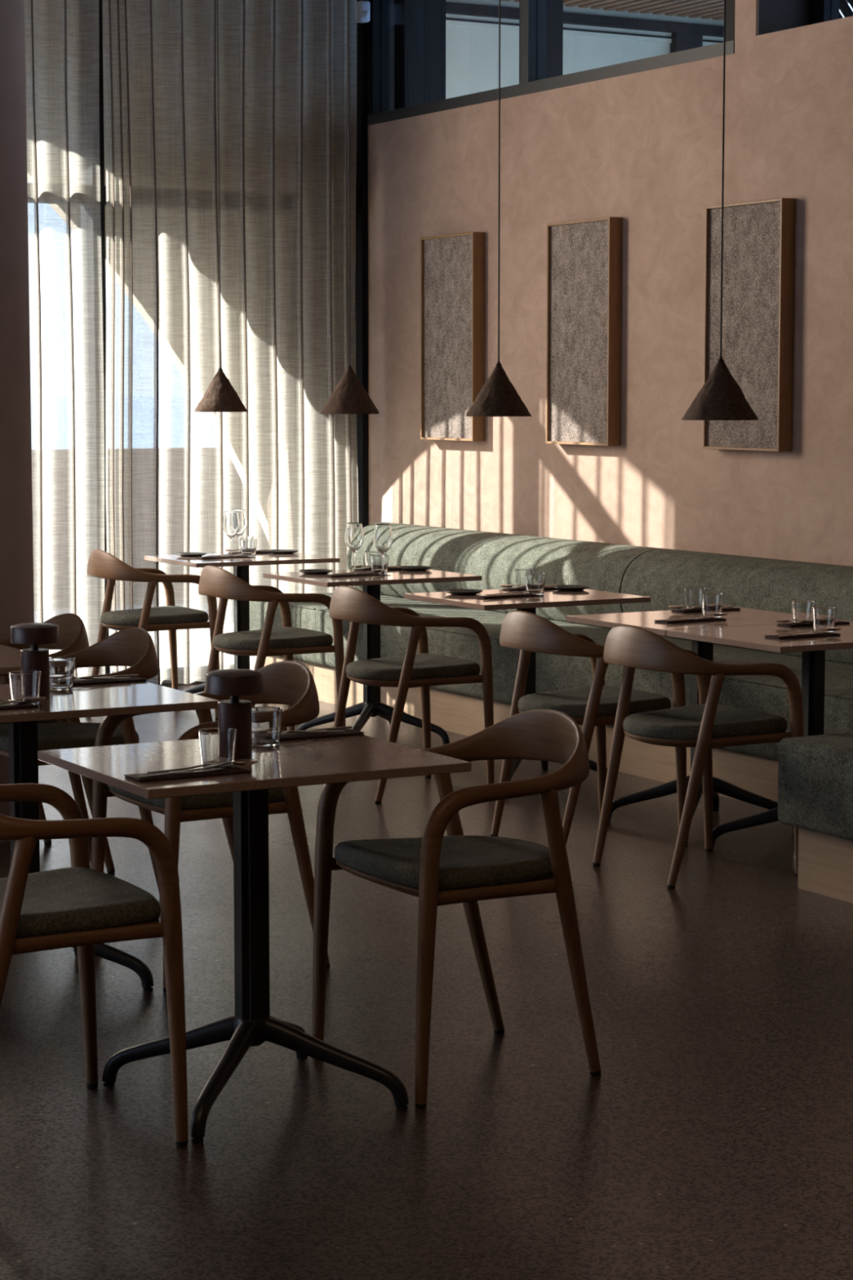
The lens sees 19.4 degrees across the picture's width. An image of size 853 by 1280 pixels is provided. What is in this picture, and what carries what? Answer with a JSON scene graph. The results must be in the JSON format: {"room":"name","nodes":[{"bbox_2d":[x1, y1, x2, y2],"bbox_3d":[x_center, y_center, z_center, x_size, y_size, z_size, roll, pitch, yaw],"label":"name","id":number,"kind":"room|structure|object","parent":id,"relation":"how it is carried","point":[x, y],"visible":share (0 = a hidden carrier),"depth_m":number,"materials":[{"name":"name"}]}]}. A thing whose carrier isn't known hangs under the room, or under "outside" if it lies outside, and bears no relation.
{"room":"restaurant dining room","nodes":[
{"label":"restaurant dining room","id":0,"kind":"room"},
{"bbox_2d":[31,447,270,608],"bbox_3d":[-6.657,-0.592,15.897,20.000,1.145,0.200,-3,7,-29],"label":"sheer curtain","id":1,"kind":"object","parent":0,"point":[167,451],"depth_m":18.30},
{"bbox_2d":[25,0,278,536],"bbox_3d":[-3.506,-2.208,12.370,8.200,5.400,0.100,-3,7,-29],"label":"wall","id":2,"kind":"structure","parent":0,"point":[268,1],"depth_m":13.53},
{"bbox_2d":[261,0,394,593],"bbox_3d":[-0.546,-1.783,13.808,0.680,3.930,0.300,-3,7,-29],"label":"wall","id":3,"kind":"structure","parent":0,"point":[391,2],"depth_m":13.62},
{"bbox_2d":[0,600,852,1279],"bbox_3d":[-3.003,0.993,6.473,17.000,0.200,20.400,-3,7,-29],"label":"floor","id":4,"kind":"structure","parent":0,"point":[713,1138],"depth_m":5.57,"materials":[{"name":"concrete"}]},
{"bbox_2d":[0,0,34,842],"bbox_3d":[-1.610,-1.467,8.471,0.500,4.300,0.500,-3,7,-29],"label":"wall","id":5,"kind":"structure","parent":4,"relation":"on","point":[16,535],"depth_m":8.40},
{"bbox_2d":[0,644,75,674],"bbox_3d":[-1.504,0.428,7.399,0.750,0.740,0.620,-3,7,-29],"label":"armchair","id":6,"kind":"object","parent":4,"relation":"on","point":[10,657],"visible":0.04,"depth_m":7.37,"materials":[{"name":"wood"}]},
{"bbox_2d":[0,613,92,864],"bbox_3d":[-1.373,0.324,8.138,0.533,0.802,0.534,-3,7,-29],"label":"armchair","id":7,"kind":"object","parent":4,"relation":"on","point":[73,635],"visible":0.27,"depth_m":8.18,"materials":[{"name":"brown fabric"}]},
{"bbox_2d":[0,719,57,724],"bbox_3d":[-1.391,0.247,8.120,0.460,0.057,0.440,-3,7,-29],"label":"seat cushion","id":8,"kind":"object","parent":7,"relation":"on","point":[44,721],"depth_m":8.00,"materials":[{"name":"grey fabric"}]},
{"bbox_2d":[0,627,159,895],"bbox_3d":[-1.095,0.373,7.637,0.533,0.802,0.534,-3,7,-29],"label":"armchair","id":9,"kind":"object","parent":4,"relation":"on","point":[135,647],"visible":0.38,"depth_m":7.68,"materials":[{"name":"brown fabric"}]},
{"bbox_2d":[0,722,139,751],"bbox_3d":[-1.113,0.297,7.619,0.460,0.057,0.440,-3,7,-29],"label":"seat cushion","id":10,"kind":"object","parent":9,"relation":"on","point":[60,735],"depth_m":7.52,"materials":[{"name":"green fabric"}]},
{"bbox_2d":[0,783,188,1146],"bbox_3d":[-0.840,0.623,5.133,0.533,0.802,0.534,-3,7,-29],"label":"armchair","id":11,"kind":"object","parent":4,"relation":"on","point":[83,907],"visible":1,"depth_m":5.02,"materials":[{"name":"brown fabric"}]},
{"bbox_2d":[0,866,160,938],"bbox_3d":[-0.823,0.545,5.135,0.460,0.057,0.440,-3,7,-29],"label":"seat cushion","id":12,"kind":"object","parent":11,"relation":"on","point":[72,902],"depth_m":5.03,"materials":[{"name":"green fabric"}]},
{"bbox_2d":[0,679,220,991],"bbox_3d":[-1.008,0.516,6.523,0.750,0.740,0.620,-3,7,-29],"label":"pedestal table","id":13,"kind":"object","parent":4,"relation":"on","point":[136,697],"visible":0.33,"depth_m":6.40,"materials":[{"name":"wood"}]},
{"bbox_2d":[0,702,39,710],"bbox_3d":[-1.102,0.170,6.228,0.253,0.006,0.080,-3,7,-30],"label":"napkin","id":14,"kind":"object","parent":13,"relation":"on","point":[17,706],"visible":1,"depth_m":6.24,"materials":[{"name":"brown fabric"}]},
{"bbox_2d":[0,696,46,704],"bbox_3d":[-1.052,0.156,6.251,0.207,0.013,0.041,-4,7,-33],"label":"spoon","id":15,"kind":"object","parent":14,"relation":"on","point":[38,698],"visible":1,"depth_m":6.27,"materials":[{"name":"metal"}]},
{"bbox_2d":[8,670,41,705],"bbox_3d":[-1.018,0.123,6.317,0.081,0.083,0.081,-3,7,-29],"label":"tumbler","id":16,"kind":"object","parent":13,"relation":"on","point":[24,683],"visible":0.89,"depth_m":6.29,"materials":[{"name":"clear glass"}]},
{"bbox_2d":[10,622,58,697],"bbox_3d":[-1.019,0.052,6.482,0.124,0.191,0.124,-3,7,-29],"label":"table lamp","id":17,"kind":"object","parent":13,"relation":"on","point":[35,658],"visible":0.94,"depth_m":6.45,"materials":[{"name":"black metal"}]},
{"bbox_2d":[48,657,75,691],"bbox_3d":[-0.975,0.092,6.627,0.081,0.083,0.081,-3,7,-29],"label":"tumbler","id":18,"kind":"object","parent":13,"relation":"on","point":[61,668],"visible":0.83,"depth_m":6.60,"materials":[{"name":"clear glass"}]},
{"bbox_2d":[73,676,147,685],"bbox_3d":[-0.895,0.113,6.802,0.253,0.006,0.081,-3,6,-29],"label":"napkin","id":19,"kind":"object","parent":13,"relation":"on","point":[84,682],"visible":0.7,"depth_m":6.79,"materials":[{"name":"brown fabric"}]},
{"bbox_2d":[73,676,130,680],"bbox_3d":[-0.903,0.105,6.777,0.202,0.011,0.023,-3,6,-25],"label":"fork","id":20,"kind":"object","parent":19,"relation":"on","point":[75,679],"visible":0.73,"depth_m":6.78,"materials":[{"name":"metal"}]},
{"bbox_2d":[87,549,219,725],"bbox_3d":[-1.319,-0.034,11.721,0.533,0.802,0.534,-3,7,-29],"label":"armchair","id":21,"kind":"object","parent":4,"relation":"on","point":[171,617],"visible":0.85,"depth_m":11.57,"materials":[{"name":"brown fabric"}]},
{"bbox_2d":[100,605,208,626],"bbox_3d":[-1.301,-0.112,11.723,0.460,0.057,0.440,-3,7,-29],"label":"seat cushion","id":22,"kind":"object","parent":21,"relation":"on","point":[166,615],"depth_m":11.58,"materials":[{"name":"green fabric"}]},
{"bbox_2d":[91,660,329,991],"bbox_3d":[-0.563,0.468,6.685,0.533,0.802,0.534,-3,7,-29],"label":"armchair","id":23,"kind":"object","parent":4,"relation":"on","point":[291,682],"visible":0.34,"depth_m":6.57,"materials":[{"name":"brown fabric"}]},
{"bbox_2d":[108,785,284,809],"bbox_3d":[-0.580,0.392,6.667,0.460,0.057,0.440,-3,7,-29],"label":"seat cushion","id":24,"kind":"object","parent":23,"relation":"on","point":[223,801],"depth_m":6.46,"materials":[{"name":"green fabric"}]},
{"bbox_2d":[143,552,339,693],"bbox_3d":[-0.892,-0.032,12.021,0.750,0.740,0.620,-3,7,-29],"label":"pedestal table","id":25,"kind":"object","parent":4,"relation":"on","point":[241,565],"visible":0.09,"depth_m":11.96,"materials":[{"name":"wood"}]},
{"bbox_2d":[176,551,206,556],"bbox_3d":[-1.136,-0.412,12.029,0.151,0.015,0.151,-3,7,-29],"label":"plate","id":26,"kind":"object","parent":25,"relation":"on","point":[188,553],"visible":1,"depth_m":12.00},
{"bbox_2d":[195,555,250,559],"bbox_3d":[-0.973,-0.396,11.904,0.253,0.006,0.080,-3,7,-30],"label":"napkin","id":27,"kind":"object","parent":25,"relation":"on","point":[239,556],"visible":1,"depth_m":11.88,"materials":[{"name":"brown fabric"}]},
{"bbox_2d":[222,511,239,558],"bbox_3d":[-0.933,-0.504,11.904,0.085,0.222,0.085,-3,7,-29],"label":"wine glass","id":28,"kind":"object","parent":25,"relation":"on","point":[231,522],"visible":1,"depth_m":11.87,"materials":[{"name":"clear"}]},
{"bbox_2d":[231,509,247,554],"bbox_3d":[-0.910,-0.520,12.066,0.085,0.222,0.085,-3,7,-29],"label":"wine glass","id":29,"kind":"object","parent":25,"relation":"on","point":[242,513],"visible":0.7,"depth_m":12.04,"materials":[{"name":"clear"}]},
{"bbox_2d":[240,538,257,556],"bbox_3d":[-0.857,-0.443,11.999,0.081,0.083,0.081,-3,7,-29],"label":"tumbler","id":30,"kind":"object","parent":25,"relation":"on","point":[247,545],"visible":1,"depth_m":11.97,"materials":[{"name":"clear glass"}]},
{"bbox_2d":[268,549,298,554],"bbox_3d":[-0.703,-0.433,12.238,0.151,0.015,0.151,-3,7,-29],"label":"plate","id":31,"kind":"object","parent":25,"relation":"on","point":[274,551],"visible":1,"depth_m":12.19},
{"bbox_2d":[37,734,471,1143],"bbox_3d":[-0.381,0.622,5.457,0.750,0.740,0.624,-3,7,-29],"label":"pedestal table","id":32,"kind":"object","parent":4,"relation":"on","point":[341,759],"visible":0.98,"depth_m":5.35,"materials":[{"name":"wood"}]},
{"bbox_2d":[124,765,251,782],"bbox_3d":[-0.493,0.277,5.153,0.253,0.006,0.080,-3,7,-30],"label":"napkin","id":33,"kind":"object","parent":32,"relation":"on","point":[235,770],"visible":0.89,"depth_m":5.13,"materials":[{"name":"brown fabric"}]},
{"bbox_2d":[137,767,226,778],"bbox_3d":[-0.501,0.273,5.123,0.212,0.006,0.019,-4,7,-37],"label":"knife","id":34,"kind":"object","parent":33,"relation":"on","point":[190,771],"visible":1,"depth_m":5.10,"materials":[{"name":"metal"}]},
{"bbox_2d":[146,763,233,773],"bbox_3d":[-0.485,0.265,5.175,0.202,0.011,0.023,-3,6,-29],"label":"fork","id":35,"kind":"object","parent":33,"relation":"on","point":[206,764],"visible":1,"depth_m":5.17,"materials":[{"name":"metal"}]},
{"bbox_2d":[168,759,257,773],"bbox_3d":[-0.443,0.263,5.176,0.207,0.013,0.041,-4,7,-33],"label":"spoon","id":36,"kind":"object","parent":33,"relation":"on","point":[239,762],"visible":1,"depth_m":5.19,"materials":[{"name":"metal"}]},
{"bbox_2d":[198,727,236,768],"bbox_3d":[-0.439,0.230,5.237,0.081,0.083,0.081,-3,7,-29],"label":"tumbler","id":37,"kind":"object","parent":32,"relation":"on","point":[217,744],"visible":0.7,"depth_m":5.21,"materials":[{"name":"clear glass"}]},
{"bbox_2d":[205,668,263,759],"bbox_3d":[-0.416,0.160,5.397,0.124,0.191,0.124,-3,7,-29],"label":"table lamp","id":38,"kind":"object","parent":32,"relation":"on","point":[234,713],"visible":0.97,"depth_m":5.36,"materials":[{"name":"black metal"}]},
{"bbox_2d":[251,706,282,746],"bbox_3d":[-0.363,0.196,5.588,0.081,0.083,0.081,-3,7,-29],"label":"tumbler","id":39,"kind":"object","parent":32,"relation":"on","point":[266,721],"visible":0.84,"depth_m":5.56,"materials":[{"name":"clear glass"}]},
{"bbox_2d":[280,728,364,741],"bbox_3d":[-0.273,0.219,5.734,0.253,0.006,0.081,-3,6,-29],"label":"napkin","id":40,"kind":"object","parent":32,"relation":"on","point":[286,736],"visible":0.62,"depth_m":5.73,"materials":[{"name":"brown fabric"}]},
{"bbox_2d":[280,730,345,734],"bbox_3d":[-0.281,0.211,5.710,0.202,0.011,0.023,-3,6,-25],"label":"fork","id":41,"kind":"object","parent":40,"relation":"on","point":[286,731],"visible":0.65,"depth_m":5.72,"materials":[{"name":"metal"}]},
{"bbox_2d":[305,726,351,730],"bbox_3d":[-0.265,0.209,5.763,0.212,0.006,0.019,-4,7,-33],"label":"knife","id":42,"kind":"object","parent":40,"relation":"on","point":[340,727],"visible":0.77,"depth_m":5.79,"materials":[{"name":"metal"}]},
{"bbox_2d":[198,565,346,730],"bbox_3d":[-0.696,0.074,10.642,0.533,0.802,0.534,-3,7,-29],"label":"armchair","id":43,"kind":"object","parent":4,"relation":"on","point":[287,641],"visible":0.86,"depth_m":10.48,"materials":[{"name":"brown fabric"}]},
{"bbox_2d":[213,626,333,650],"bbox_3d":[-0.678,-0.004,10.645,0.460,0.057,0.440,-3,7,-29],"label":"seat cushion","id":44,"kind":"object","parent":43,"relation":"on","point":[282,638],"depth_m":10.51,"materials":[{"name":"green fabric"}]},
{"bbox_2d":[262,568,481,744],"bbox_3d":[-0.239,0.083,10.868,0.750,0.740,0.620,-3,7,-29],"label":"pedestal table","id":45,"kind":"object","parent":4,"relation":"on","point":[371,706],"visible":0.56,"depth_m":10.82,"materials":[{"name":"wood"}]},
{"bbox_2d":[298,568,333,574],"bbox_3d":[-0.483,-0.297,10.876,0.151,0.015,0.151,-3,7,-29],"label":"plate","id":46,"kind":"object","parent":45,"relation":"on","point":[310,571],"visible":1,"depth_m":10.85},
{"bbox_2d":[322,573,380,577],"bbox_3d":[-0.319,-0.281,10.751,0.253,0.006,0.080,-3,7,-30],"label":"napkin","id":47,"kind":"object","parent":45,"relation":"on","point":[363,574],"visible":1,"depth_m":10.72,"materials":[{"name":"brown fabric"}]},
{"bbox_2d":[344,522,364,572],"bbox_3d":[-0.315,-0.401,10.874,0.085,0.222,0.085,-3,7,-29],"label":"wine glass","id":48,"kind":"object","parent":45,"relation":"on","point":[354,535],"visible":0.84,"depth_m":10.84,"materials":[{"name":"clear"}]},
{"bbox_2d":[364,551,381,568],"bbox_3d":[-0.236,-0.352,11.086,0.081,0.083,0.081,-3,7,-29],"label":"tumbler","id":49,"kind":"object","parent":45,"relation":"on","point":[367,553],"visible":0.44,"depth_m":11.06,"materials":[{"name":"clear glass"}]},
{"bbox_2d":[370,554,388,574],"bbox_3d":[-0.204,-0.329,10.847,0.081,0.083,0.081,-3,7,-29],"label":"tumbler","id":50,"kind":"object","parent":45,"relation":"on","point":[375,559],"visible":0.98,"depth_m":10.82,"materials":[{"name":"clear glass"}]},
{"bbox_2d":[373,524,392,576],"bbox_3d":[-0.189,-0.390,10.763,0.085,0.222,0.085,-3,7,-29],"label":"wine glass","id":51,"kind":"object","parent":45,"relation":"on","point":[382,536],"visible":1,"depth_m":10.73,"materials":[{"name":"clear"}]},
{"bbox_2d":[398,565,431,570],"bbox_3d":[-0.050,-0.318,11.085,0.151,0.015,0.151,-3,7,-29],"label":"plate","id":52,"kind":"object","parent":45,"relation":"on","point":[403,567],"visible":1,"depth_m":11.06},
{"bbox_2d":[323,585,494,804],"bbox_3d":[-0.095,0.184,9.540,0.533,0.802,0.534,-3,7,-29],"label":"armchair","id":53,"kind":"object","parent":4,"relation":"on","point":[423,669],"visible":0.9,"depth_m":9.39,"materials":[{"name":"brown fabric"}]},
{"bbox_2d":[346,653,479,680],"bbox_3d":[-0.077,0.106,9.543,0.460,0.057,0.440,-3,7,-29],"label":"seat cushion","id":54,"kind":"object","parent":53,"relation":"on","point":[425,666],"depth_m":9.41,"materials":[{"name":"green fabric"}]},
{"bbox_2d":[249,521,660,736],"bbox_3d":[0.088,-0.084,12.040,0.861,0.839,2.598,-3,7,-29],"label":"bench","id":55,"kind":"object","parent":4,"relation":"on","point":[459,708],"visible":0.45,"depth_m":11.76,"materials":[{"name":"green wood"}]},
{"bbox_2d":[249,592,427,665],"bbox_3d":[-0.362,-0.071,12.842,0.861,0.290,0.768,-3,7,-29],"label":"seat cushion","id":56,"kind":"object","parent":55,"relation":"on","point":[304,615],"depth_m":12.55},
{"bbox_2d":[315,602,501,668],"bbox_3d":[0.007,-0.006,12.192,0.861,0.290,0.728,-3,7,-29],"label":"seat cushion","id":57,"kind":"object","parent":55,"relation":"on","point":[323,620],"depth_m":12.13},
{"bbox_2d":[386,613,610,705],"bbox_3d":[0.456,0.073,11.399,0.861,0.290,1.098,-3,7,-29],"label":"seat cushion","id":58,"kind":"object","parent":55,"relation":"on","point":[460,642],"depth_m":11.14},
{"bbox_2d":[312,708,600,1108],"bbox_3d":[0.088,0.572,5.645,0.533,0.802,0.534,-3,7,-29],"label":"armchair","id":59,"kind":"object","parent":4,"relation":"on","point":[438,869],"visible":0.91,"depth_m":5.54,"materials":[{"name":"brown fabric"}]},
{"bbox_2d":[334,835,552,890],"bbox_3d":[0.071,0.496,5.627,0.460,0.057,0.440,-3,7,-29],"label":"seat cushion","id":60,"kind":"object","parent":59,"relation":"on","point":[467,862],"depth_m":5.52,"materials":[{"name":"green fabric"}]},
{"bbox_2d":[404,588,650,781],"bbox_3d":[0.390,0.193,9.758,0.750,0.740,0.620,-3,7,-29],"label":"pedestal table","id":61,"kind":"object","parent":4,"relation":"on","point":[550,597],"visible":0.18,"depth_m":9.61,"materials":[{"name":"wood"}]},
{"bbox_2d":[444,589,482,595],"bbox_3d":[0.146,-0.187,9.767,0.151,0.015,0.151,-3,7,-29],"label":"plate","id":62,"kind":"object","parent":61,"relation":"on","point":[454,592],"visible":1,"depth_m":9.74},
{"bbox_2d":[473,593,539,599],"bbox_3d":[0.309,-0.170,9.642,0.253,0.006,0.080,-3,7,-30],"label":"napkin","id":63,"kind":"object","parent":61,"relation":"on","point":[524,594],"visible":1,"depth_m":9.61,"materials":[{"name":"brown fabric"}]},
{"bbox_2d":[514,568,534,590],"bbox_3d":[0.393,-0.242,9.976,0.081,0.083,0.081,-3,7,-29],"label":"tumbler","id":64,"kind":"object","parent":61,"relation":"on","point":[520,580],"visible":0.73,"depth_m":9.95,"materials":[{"name":"clear glass"}]},
{"bbox_2d":[524,573,545,595],"bbox_3d":[0.425,-0.218,9.737,0.081,0.083,0.081,-3,7,-29],"label":"tumbler","id":65,"kind":"object","parent":61,"relation":"on","point":[534,581],"visible":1,"depth_m":9.71,"materials":[{"name":"clear glass"}]},
{"bbox_2d":[551,584,589,591],"bbox_3d":[0.579,-0.208,9.976,0.151,0.015,0.151,-3,7,-29],"label":"plate","id":66,"kind":"object","parent":61,"relation":"on","point":[563,588],"visible":1,"depth_m":9.95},
{"bbox_2d":[490,610,686,845],"bbox_3d":[0.526,0.290,8.475,0.533,0.802,0.534,-3,7,-29],"label":"armchair","id":67,"kind":"object","parent":4,"relation":"on","point":[596,704],"visible":0.71,"depth_m":8.34,"materials":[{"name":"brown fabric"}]},
{"bbox_2d":[518,684,671,718],"bbox_3d":[0.544,0.212,8.477,0.460,0.057,0.440,-3,7,-29],"label":"seat cushion","id":68,"kind":"object","parent":67,"relation":"on","point":[577,703],"depth_m":8.37,"materials":[{"name":"green fabric"}]},
{"bbox_2d":[508,548,852,802],"bbox_3d":[1.456,0.157,9.627,0.861,0.839,2.969,-3,7,-29],"label":"bench","id":69,"kind":"object","parent":4,"relation":"on","point":[661,575],"visible":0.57,"depth_m":9.96,"materials":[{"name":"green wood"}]},
{"bbox_2d":[508,633,852,750],"bbox_3d":[1.107,0.188,10.251,0.861,0.290,1.548,-3,7,-29],"label":"seat cushion","id":70,"kind":"object","parent":69,"relation":"on","point":[553,672],"depth_m":10.12,"materials":[{"name":"fabric"}]},
{"bbox_2d":[722,666,852,760],"bbox_3d":[1.837,0.316,8.964,0.861,0.290,1.418,-3,7,-29],"label":"seat cushion","id":71,"kind":"object","parent":69,"relation":"on","point":[768,694],"depth_m":9.14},
{"bbox_2d":[592,624,804,888],"bbox_3d":[0.844,0.342,7.956,0.533,0.802,0.534,-3,7,-29],"label":"armchair","id":72,"kind":"object","parent":4,"relation":"on","point":[706,726],"visible":0.98,"depth_m":7.80,"materials":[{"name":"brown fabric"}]},
{"bbox_2d":[622,703,787,739],"bbox_3d":[0.861,0.264,7.958,0.460,0.057,0.440,-3,7,-29],"label":"seat cushion","id":73,"kind":"object","parent":72,"relation":"on","point":[685,722],"depth_m":7.84,"materials":[{"name":"green fabric"}]},
{"bbox_2d":[565,606,841,842],"bbox_3d":[0.971,0.290,8.784,0.750,0.740,0.620,-3,7,-29],"label":"pedestal table","id":74,"kind":"object","parent":4,"relation":"on","point":[743,616],"visible":0.38,"depth_m":8.76,"materials":[{"name":"wood"}]},
{"bbox_2d":[654,617,726,623],"bbox_3d":[0.915,-0.069,8.624,0.253,0.006,0.080,-3,7,-30],"label":"napkin","id":75,"kind":"object","parent":74,"relation":"on","point":[711,619],"visible":0.92,"depth_m":8.60,"materials":[{"name":"brown fabric"}]},
{"bbox_2d":[681,612,728,618],"bbox_3d":[0.965,-0.083,8.647,0.207,0.013,0.041,-4,7,-33],"label":"spoon","id":76,"kind":"object","parent":75,"relation":"on","point":[719,614],"visible":1,"depth_m":8.67,"materials":[{"name":"metal"}]},
{"bbox_2d":[684,587,706,611],"bbox_3d":[0.974,-0.145,9.002,0.081,0.083,0.081,-3,7,-29],"label":"tumbler","id":77,"kind":"object","parent":74,"relation":"on","point":[692,595],"visible":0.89,"depth_m":8.97,"materials":[{"name":"clear glass"}]},
{"bbox_2d":[671,607,740,613],"bbox_3d":[1.014,-0.110,9.035,0.253,0.006,0.081,-3,6,-29],"label":"napkin","id":78,"kind":"object","parent":74,"relation":"on","point":[682,611],"visible":0.64,"depth_m":8.99,"materials":[{"name":"brown fabric"}]},
{"bbox_2d":[700,592,724,617],"bbox_3d":[1.006,-0.121,8.763,0.081,0.083,0.081,-3,7,-29],"label":"tumbler","id":79,"kind":"object","parent":74,"relation":"on","point":[711,602],"visible":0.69,"depth_m":8.73,"materials":[{"name":"clear glass"}]},
{"bbox_2d":[666,620,852,873],"bbox_3d":[1.277,0.344,8.243,0.750,0.740,0.620,-3,7,-29],"label":"pedestal table","id":80,"kind":"object","parent":4,"relation":"on","point":[813,650],"visible":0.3,"depth_m":8.20,"materials":[{"name":"wood"}]},
{"bbox_2d":[764,631,840,639],"bbox_3d":[1.221,-0.015,8.083,0.253,0.006,0.080,-3,7,-30],"label":"napkin","id":81,"kind":"object","parent":80,"relation":"on","point":[825,633],"visible":0.88,"depth_m":8.05,"materials":[{"name":"brown fabric"}]},
{"bbox_2d":[792,626,841,634],"bbox_3d":[1.272,-0.029,8.107,0.207,0.013,0.041,-4,7,-33],"label":"spoon","id":82,"kind":"object","parent":81,"relation":"on","point":[831,628],"visible":1,"depth_m":8.12,"materials":[{"name":"metal"}]},
{"bbox_2d":[791,600,815,626],"bbox_3d":[1.280,-0.091,8.461,0.081,0.083,0.081,-3,7,-29],"label":"tumbler","id":83,"kind":"object","parent":80,"relation":"on","point":[802,612],"visible":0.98,"depth_m":8.43,"materials":[{"name":"clear glass"}]},
{"bbox_2d":[777,620,850,626],"bbox_3d":[1.321,-0.056,8.494,0.253,0.006,0.081,-3,6,-29],"label":"napkin","id":84,"kind":"object","parent":80,"relation":"on","point":[787,624],"visible":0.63,"depth_m":8.45,"materials":[{"name":"brown fabric"}]},
{"bbox_2d":[811,606,835,632],"bbox_3d":[1.312,-0.067,8.222,0.081,0.083,0.081,-3,7,-29],"label":"tumbler","id":85,"kind":"object","parent":80,"relation":"on","point":[823,617],"visible":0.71,"depth_m":8.19,"materials":[{"name":"clear glass"}]},
{"bbox_2d":[777,732,852,903],"bbox_3d":[2.202,0.559,7.456,1.700,0.468,1.565,-3,7,-29],"label":"bench","id":86,"kind":"object","parent":4,"relation":"on","point":[815,772],"visible":1,"depth_m":7.56,"materials":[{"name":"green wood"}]},
{"bbox_2d":[777,732,852,840],"bbox_3d":[2.202,0.462,7.446,1.700,0.272,1.565,-3,7,-29],"label":"seat cushion","id":87,"kind":"object","parent":86,"relation":"on","point":[815,772],"depth_m":7.54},
{"bbox_2d":[367,0,852,566],"bbox_3d":[3.482,-1.324,7.033,0.270,4.300,15.400,-3,7,-29],"label":"wall","id":88,"kind":"structure","parent":0,"point":[644,148],"depth_m":11.21,"materials":[{"name":"paint"}]},
{"bbox_2d":[420,231,484,441],"bbox_3d":[0.130,-1.533,12.635,0.071,1.035,0.535,-3,7,-29],"label":"wall panel","id":89,"kind":"object","parent":88,"relation":"attached to","point":[452,266],"visible":1,"depth_m":12.60,"materials":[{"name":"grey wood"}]},
{"bbox_2d":[367,0,734,125],"bbox_3d":[0.532,-3.097,11.945,0.114,0.945,3.320,-3,7,-29],"label":"window","id":90,"kind":"structure","parent":88,"relation":"in","point":[533,79],"depth_m":11.98,"materials":[{"name":"black metal"}]},
{"bbox_2d":[546,217,622,445],"bbox_3d":[0.729,-1.427,11.578,0.071,1.035,0.535,-3,7,-29],"label":"wall panel","id":91,"kind":"object","parent":88,"relation":"attached to","point":[584,300],"visible":1,"depth_m":11.53,"materials":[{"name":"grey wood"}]},
{"bbox_2d":[702,197,795,451],"bbox_3d":[1.353,-1.318,10.477,0.071,1.035,0.535,-3,7,-29],"label":"wall panel","id":92,"kind":"object","parent":88,"relation":"attached to","point":[759,236],"visible":1,"depth_m":10.41,"materials":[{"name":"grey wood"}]},
{"bbox_2d":[756,0,839,35],"bbox_3d":[2.344,-2.771,9.001,0.348,0.990,3.340,-3,7,-29],"label":"window","id":93,"kind":"structure","parent":88,"relation":"in","point":[772,15],"depth_m":10.44,"materials":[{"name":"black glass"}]},
{"bbox_2d":[394,0,852,109],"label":"window","id":94,"kind":"structure","parent":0,"point":[444,49],"depth_m":17.15,"materials":[{"name":"glass"}]},
{"bbox_2d":[501,0,848,20],"bbox_3d":[1.600,-4.242,15.338,4.151,0.050,4.150,-3,7,-29],"label":"ceiling slats","id":95,"kind":"structure","parent":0,"point":[704,9],"depth_m":17.37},
{"bbox_3d":[-1.249,-3.310,4.269,11.120,0.200,15.600,-3,7,-29],"label":"ceiling","id":96,"kind":"structure","parent":0,"visible":0},
{"bbox_2d":[24,0,105,677],"bbox_3d":[-2.162,-1.844,12.293,1.207,4.268,0.131,-3,7,-29],"label":"sheer curtain","id":97,"kind":"object","parent":96,"relation":"hanging from","point":[56,354],"visible":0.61,"depth_m":12.53,"materials":[{"name":"fabric"}]},
{"bbox_2d":[194,0,247,412],"bbox_3d":[-0.983,-2.515,11.751,0.258,2.864,0.258,5,7,39],"label":"pendant lamp","id":98,"kind":"object","parent":96,"relation":"hanging from","point":[220,396],"visible":1,"depth_m":11.81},
{"bbox_2d":[102,0,358,684],"bbox_3d":[-1.002,-1.909,12.947,1.454,4.268,0.134,-3,7,-29],"label":"sheer curtain","id":99,"kind":"object","parent":96,"relation":"hanging from","point":[332,191],"visible":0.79,"depth_m":12.95,"materials":[{"name":"fabric"}]},
{"bbox_2d":[320,0,379,413],"bbox_3d":[-0.332,-2.401,10.603,0.258,2.864,0.258,1,6,9],"label":"pendant lamp","id":100,"kind":"object","parent":96,"relation":"hanging from","point":[349,396],"visible":1,"depth_m":10.67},
{"bbox_2d":[466,0,531,416],"bbox_3d":[0.280,-2.293,9.523,0.258,2.864,0.258,2,6,17],"label":"pendant lamp","id":101,"kind":"object","parent":96,"relation":"hanging from","point":[498,397],"visible":1,"depth_m":9.59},
{"bbox_2d":[681,0,759,420],"bbox_3d":[0.992,-2.168,8.267,0.258,2.864,0.258,4,7,35],"label":"pendant lamp","id":102,"kind":"object","parent":96,"relation":"hanging from","point":[721,397],"visible":1,"depth_m":8.33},
{"bbox_3d":[-6.296,-1.641,10.217,7.980,4.300,0.220,-3,7,-29],"label":"wall","id":103,"kind":"structure","parent":0,"visible":0},
{"bbox_2d":[27,0,368,684],"bbox_3d":[-1.585,-1.903,12.844,2.816,4.300,0.170,-3,7,-29],"label":"window","id":104,"kind":"structure","parent":103,"relation":"in","point":[361,322],"depth_m":13.33,"materials":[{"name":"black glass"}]},
{"bbox_2d":[355,0,369,22],"bbox_3d":[-0.338,-3.345,13.250,0.064,0.110,0.091,-3,7,-29],"label":"sensor","id":105,"kind":"object","parent":104,"relation":"attached to","point":[362,6],"visible":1,"depth_m":13.22,"materials":[{"name":"white plastic"}]},
{"label":"outside","id":106,"kind":"structure","parent":0,"visible":0},
{"bbox_2d":[31,396,223,448],"bbox_3d":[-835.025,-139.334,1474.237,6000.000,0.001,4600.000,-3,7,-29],"label":"sea","id":107,"kind":"structure","parent":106,"point":[139,431],"depth_m":602.35,"materials":[{"name":"liquid"}]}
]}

